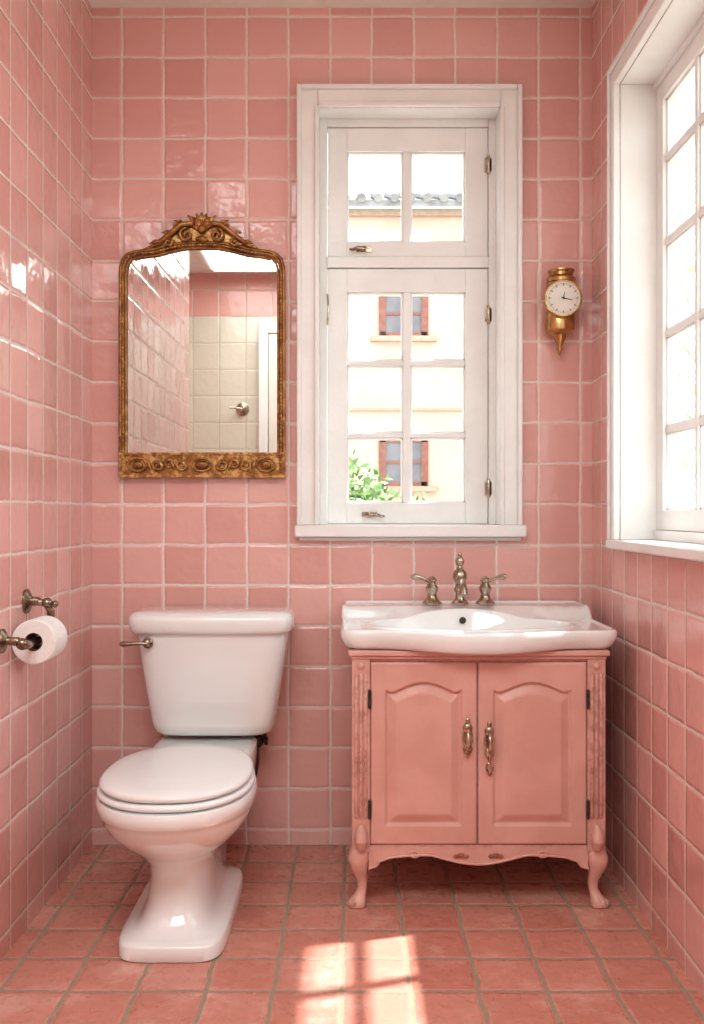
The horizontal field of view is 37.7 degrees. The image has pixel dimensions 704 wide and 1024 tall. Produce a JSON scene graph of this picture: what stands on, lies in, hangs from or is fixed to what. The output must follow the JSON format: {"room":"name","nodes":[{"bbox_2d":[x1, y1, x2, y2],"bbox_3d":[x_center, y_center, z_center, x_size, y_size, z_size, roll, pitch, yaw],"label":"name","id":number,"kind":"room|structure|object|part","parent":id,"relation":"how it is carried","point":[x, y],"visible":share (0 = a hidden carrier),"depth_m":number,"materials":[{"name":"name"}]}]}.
{"room":"bathroom","nodes":[
{"label":"bathroom","id":0,"kind":"room"},
{"bbox_2d":[0,0,91,961],"bbox_3d":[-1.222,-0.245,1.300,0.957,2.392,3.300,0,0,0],"label":"wall","id":1,"kind":"structure","parent":0,"point":[46,45],"depth_m":2.50,"materials":[{"name":"pink tile"}]},
{"bbox_2d":[0,589,58,652],"bbox_3d":[-0.706,0.237,2.268,0.074,0.123,0.218,0,0,0],"label":"toilet paper holder","id":2,"kind":"object","parent":1,"relation":"attached to","point":[28,600],"visible":0.94,"depth_m":2.32,"materials":[{"name":"brown metal"}]},
{"bbox_2d":[12,616,66,663],"bbox_3d":[-0.693,0.283,2.292,0.097,0.097,0.094,0,0,0],"label":"toilet paper roll","id":3,"kind":"object","parent":2,"relation":"on","point":[52,632],"visible":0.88,"depth_m":2.25,"materials":[{"name":"paper"}]},
{"bbox_2d":[92,8,591,844],"bbox_3d":[-0.075,-0.245,3.030,1.750,2.392,0.160,0,0,0],"label":"wall","id":4,"kind":"structure","parent":0,"point":[194,110],"depth_m":2.95,"materials":[{"name":"pink tile"}]},
{"bbox_2d":[118,212,285,477],"bbox_3d":[-0.426,-0.473,2.927,0.474,0.751,0.042,0,0,0],"label":"wall mirror","id":5,"kind":"object","parent":4,"relation":"attached to","point":[205,318],"visible":1,"depth_m":2.94,"materials":[{"name":"antique gold gilt"},{"name":"mirror glass"}]},
{"bbox_2d":[127,249,278,451],"bbox_3d":[-0.426,-0.434,2.942,0.440,0.639,0.008,0,0,0],"label":"mirror glass","id":6,"kind":"object","parent":5,"relation":"attached to","point":[203,324],"depth_m":2.94,"materials":[{"name":"silver mirror"}]},
{"bbox_2d":[295,84,526,540],"bbox_3d":[0.165,-0.566,3.005,0.654,1.293,0.200,0,0,0],"label":"window","id":7,"kind":"structure","parent":4,"relation":"in","point":[336,123],"depth_m":3.03,"materials":[{"name":"white paint"}]},
{"bbox_3d":[0.164,-0.341,3.054,0.470,0.749,0.037,0,0,0],"label":"sash","id":8,"kind":"part","parent":7,"relation":"part of","materials":[{"name":"white paint"}]},
{"bbox_3d":[0.164,-0.940,3.054,0.470,0.378,0.037,0,0,0],"label":"sash","id":9,"kind":"part","parent":7,"relation":"part of","materials":[{"name":"white paint"}]},
{"bbox_3d":[0.165,0.059,2.998,0.654,0.044,0.185,0,0,0],"label":"sill","id":10,"kind":"part","parent":7,"relation":"part of","materials":[{"name":"white paint"}]},
{"bbox_2d":[544,267,581,355],"bbox_3d":[0.585,-0.560,2.900,0.106,0.243,0.100,0,0,0],"label":"wall clock","id":11,"kind":"object","parent":4,"relation":"attached to","point":[562,296],"visible":1,"depth_m":2.86,"materials":[{"name":"gold metal"}]},
{"bbox_2d":[88,0,595,7],"bbox_3d":[-0.450,-1.491,1.330,2.500,0.100,3.560,0,0,0],"label":"ceiling","id":12,"kind":"structure","parent":0,"point":[94,3],"depth_m":2.92,"materials":[{"name":"paint"}]},
{"bbox_2d":[0,845,703,1023],"bbox_3d":[-0.450,1.001,1.330,2.500,0.100,3.560,0,0,0],"label":"floor","id":13,"kind":"structure","parent":0,"point":[433,940],"depth_m":2.21,"materials":[{"name":"pink tile"}]},
{"bbox_2d":[95,606,294,962],"bbox_3d":[-0.383,0.608,2.516,0.452,0.687,0.868,0,0,0],"label":"toilet","id":14,"kind":"object","parent":13,"relation":"on","point":[213,675],"visible":1,"depth_m":2.40,"materials":[{"name":"white ceramic"}]},
{"bbox_3d":[-0.565,0.345,2.705,0.087,0.028,0.027,0,0,-16],"label":"flush lever","id":15,"kind":"part","parent":14,"relation":"part of","materials":[{"name":"brown metal"}]},
{"bbox_3d":[-0.391,0.606,2.340,0.340,0.013,0.492,0,0,0],"label":"seat","id":16,"kind":"part","parent":14,"relation":"part of","materials":[{"name":"white plastic"}]},
{"bbox_3d":[-0.391,0.783,2.382,0.350,0.336,0.601,0,0,0],"label":"bowl","id":17,"kind":"part","parent":14,"relation":"part of","materials":[{"name":"white ceramic"}]},
{"bbox_3d":[-0.391,0.585,2.343,0.332,0.020,0.486,0,0,0],"label":"lid","id":18,"kind":"part","parent":14,"relation":"part of","materials":[{"name":"white plastic"}]},
{"bbox_3d":[-0.377,0.293,2.813,0.440,0.059,0.230,0,0,0],"label":"tank lid","id":19,"kind":"part","parent":14,"relation":"part of","materials":[{"name":"white ceramic"}]},
{"bbox_3d":[-0.374,0.463,2.816,0.406,0.283,0.198,0,0,0],"label":"tank","id":20,"kind":"part","parent":14,"relation":"part of","materials":[{"name":"white ceramic"}]},
{"bbox_2d":[348,647,609,908],"bbox_3d":[0.304,0.641,2.687,0.627,0.619,0.487,0,0,0],"label":"vanity cabinet","id":21,"kind":"object","parent":13,"relation":"on","point":[476,760],"visible":1,"depth_m":2.48,"materials":[{"name":"pink paint"}]},
{"bbox_3d":[0.017,0.876,2.492,0.052,0.150,0.052,0,0,0],"label":"leg","id":22,"kind":"part","parent":21,"relation":"part of","materials":[{"name":"pink paint"}]},
{"bbox_3d":[0.021,0.585,2.486,0.043,0.463,0.078,0,0,0],"label":"corner post","id":23,"kind":"part","parent":21,"relation":"part of","materials":[{"name":"pink paint"}]},
{"bbox_3d":[0.172,0.580,2.483,0.255,0.437,0.015,0,0,0],"label":"door","id":24,"kind":"part","parent":21,"relation":"part of","materials":[{"name":"pink paint"}]},
{"bbox_3d":[0.277,0.540,2.460,0.028,0.097,0.033,0,0,0],"label":"handle","id":25,"kind":"part","parent":21,"relation":"part of","materials":[{"name":"gold metal"}]},
{"bbox_2d":[341,601,616,654],"bbox_3d":[0.308,0.324,2.677,0.672,0.142,0.538,0,0,0],"label":"washbasin","id":26,"kind":"object","parent":21,"relation":"in","point":[501,627],"visible":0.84,"depth_m":2.64,"materials":[{"name":"white ceramic"}]},
{"bbox_2d":[411,552,506,604],"bbox_3d":[0.294,0.182,2.816,0.266,0.143,0.126,0,0,0],"label":"faucet","id":27,"kind":"object","parent":26,"relation":"on","point":[459,575],"visible":1,"depth_m":2.84,"materials":[{"name":"silver metal"}]},
{"bbox_3d":[0.205,0.211,2.852,0.086,0.085,0.054,0,0,0],"label":"handle","id":28,"kind":"part","parent":27,"relation":"part of","materials":[{"name":"silver metal"}]},
{"bbox_3d":[0.298,0.182,2.815,0.048,0.143,0.123,0,0,0],"label":"spout","id":29,"kind":"part","parent":27,"relation":"part of","materials":[{"name":"silver metal"}]},
{"bbox_3d":[0.384,0.211,2.852,0.086,0.085,0.054,0,0,0],"label":"handle","id":30,"kind":"part","parent":27,"relation":"part of","materials":[{"name":"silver metal"}]},
{"bbox_3d":[0.304,0.343,2.698,0.626,0.021,0.464,0,0,0],"label":"moulding","id":31,"kind":"part","parent":21,"relation":"part of","materials":[{"name":"pink paint"}]},
{"bbox_3d":[0.329,0.566,2.460,0.028,0.132,0.033,0,0,0],"label":"handle","id":32,"kind":"part","parent":21,"relation":"part of","materials":[{"name":"gold metal"}]},
{"bbox_3d":[0.433,0.580,2.483,0.260,0.437,0.015,0,0,0],"label":"door","id":33,"kind":"part","parent":21,"relation":"part of","materials":[{"name":"pink paint"}]},
{"bbox_3d":[0.587,0.585,2.486,0.043,0.463,0.078,0,0,0],"label":"corner post","id":34,"kind":"part","parent":21,"relation":"part of","materials":[{"name":"pink paint"}]},
{"bbox_3d":[0.592,0.876,2.492,0.052,0.150,0.052,0,0,0],"label":"leg","id":35,"kind":"part","parent":21,"relation":"part of","materials":[{"name":"pink paint"}]},
{"bbox_2d":[592,0,703,998],"bbox_3d":[0.743,-0.245,1.300,0.114,2.392,3.300,0,0,0],"label":"wall","id":36,"kind":"structure","parent":0,"point":[654,667],"depth_m":2.42,"materials":[{"name":"pink tile"}]},
{"bbox_2d":[606,0,703,561],"bbox_3d":[0.740,-0.522,2.049,0.160,1.234,1.278,0,0,0],"label":"window","id":37,"kind":"structure","parent":36,"relation":"in","point":[644,151],"depth_m":2.62,"materials":[{"name":"white paint"}]},
{"bbox_3d":[0.673,-0.534,2.047,0.026,1.210,1.255,0,0,0],"label":"casing","id":38,"kind":"part","parent":37,"relation":"part of","materials":[{"name":"white paint"}]},
{"bbox_3d":[0.730,0.083,2.049,0.140,0.024,1.278,0,0,0],"label":"sill","id":39,"kind":"part","parent":37,"relation":"part of","materials":[{"name":"white paint"}]},
{"bbox_3d":[0.796,-0.516,2.354,0.037,1.123,0.567,0,0,0],"label":"sash","id":40,"kind":"part","parent":37,"relation":"part of","materials":[{"name":"white paint"}]},
{"label":"outside","id":41,"kind":"structure","parent":0,"visible":0},
{"bbox_3d":[7.500,1.326,12.950,65.000,0.150,70.000,0,0,0],"label":"ground","id":42,"kind":"structure","parent":41,"visible":0},
{"bbox_2d":[349,450,400,500],"bbox_3d":[0.035,0.407,7.143,0.755,1.690,0.885,0,0,0],"label":"bush","id":43,"kind":"object","parent":42,"relation":"on","point":[358,494],"visible":0.1,"depth_m":7.03,"materials":[{"name":"green plant"}]},
{"bbox_2d":[349,191,461,500],"bbox_3d":[-2.900,-2.322,18.319,12.600,7.147,5.361,0,0,0],"label":"building","id":44,"kind":"structure","parent":42,"relation":"on","point":[374,321],"depth_m":16.00,"materials":[{"name":"beige paint"}]},
{"bbox_3d":[-2.900,-3.119,15.940,12.400,3.100,0.120,0,0,0],"label":"cornice","id":45,"kind":"part","parent":44,"relation":"part of","materials":[{"name":"paint"}]},
{"bbox_2d":[412,491,432,500],"bbox_3d":[0.617,0.608,9.153,0.716,1.584,0.743,0,0,0],"label":"bush","id":46,"kind":"object","parent":42,"relation":"on","point":[417,497],"visible":0.02,"depth_m":9.19,"materials":[{"name":"green plant"}]},
{"bbox_2d":[677,106,694,507],"bbox_3d":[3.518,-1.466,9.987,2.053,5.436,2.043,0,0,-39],"label":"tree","id":47,"kind":"object","parent":42,"relation":"on","point":[684,464],"visible":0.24,"depth_m":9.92,"materials":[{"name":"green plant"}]},
{"bbox_3d":[3.529,-0.672,9.949,1.152,3.847,1.176,0,0,0],"label":"stem","id":48,"kind":"part","parent":47,"relation":"part of","materials":[{"name":"green plant"}]}
]}

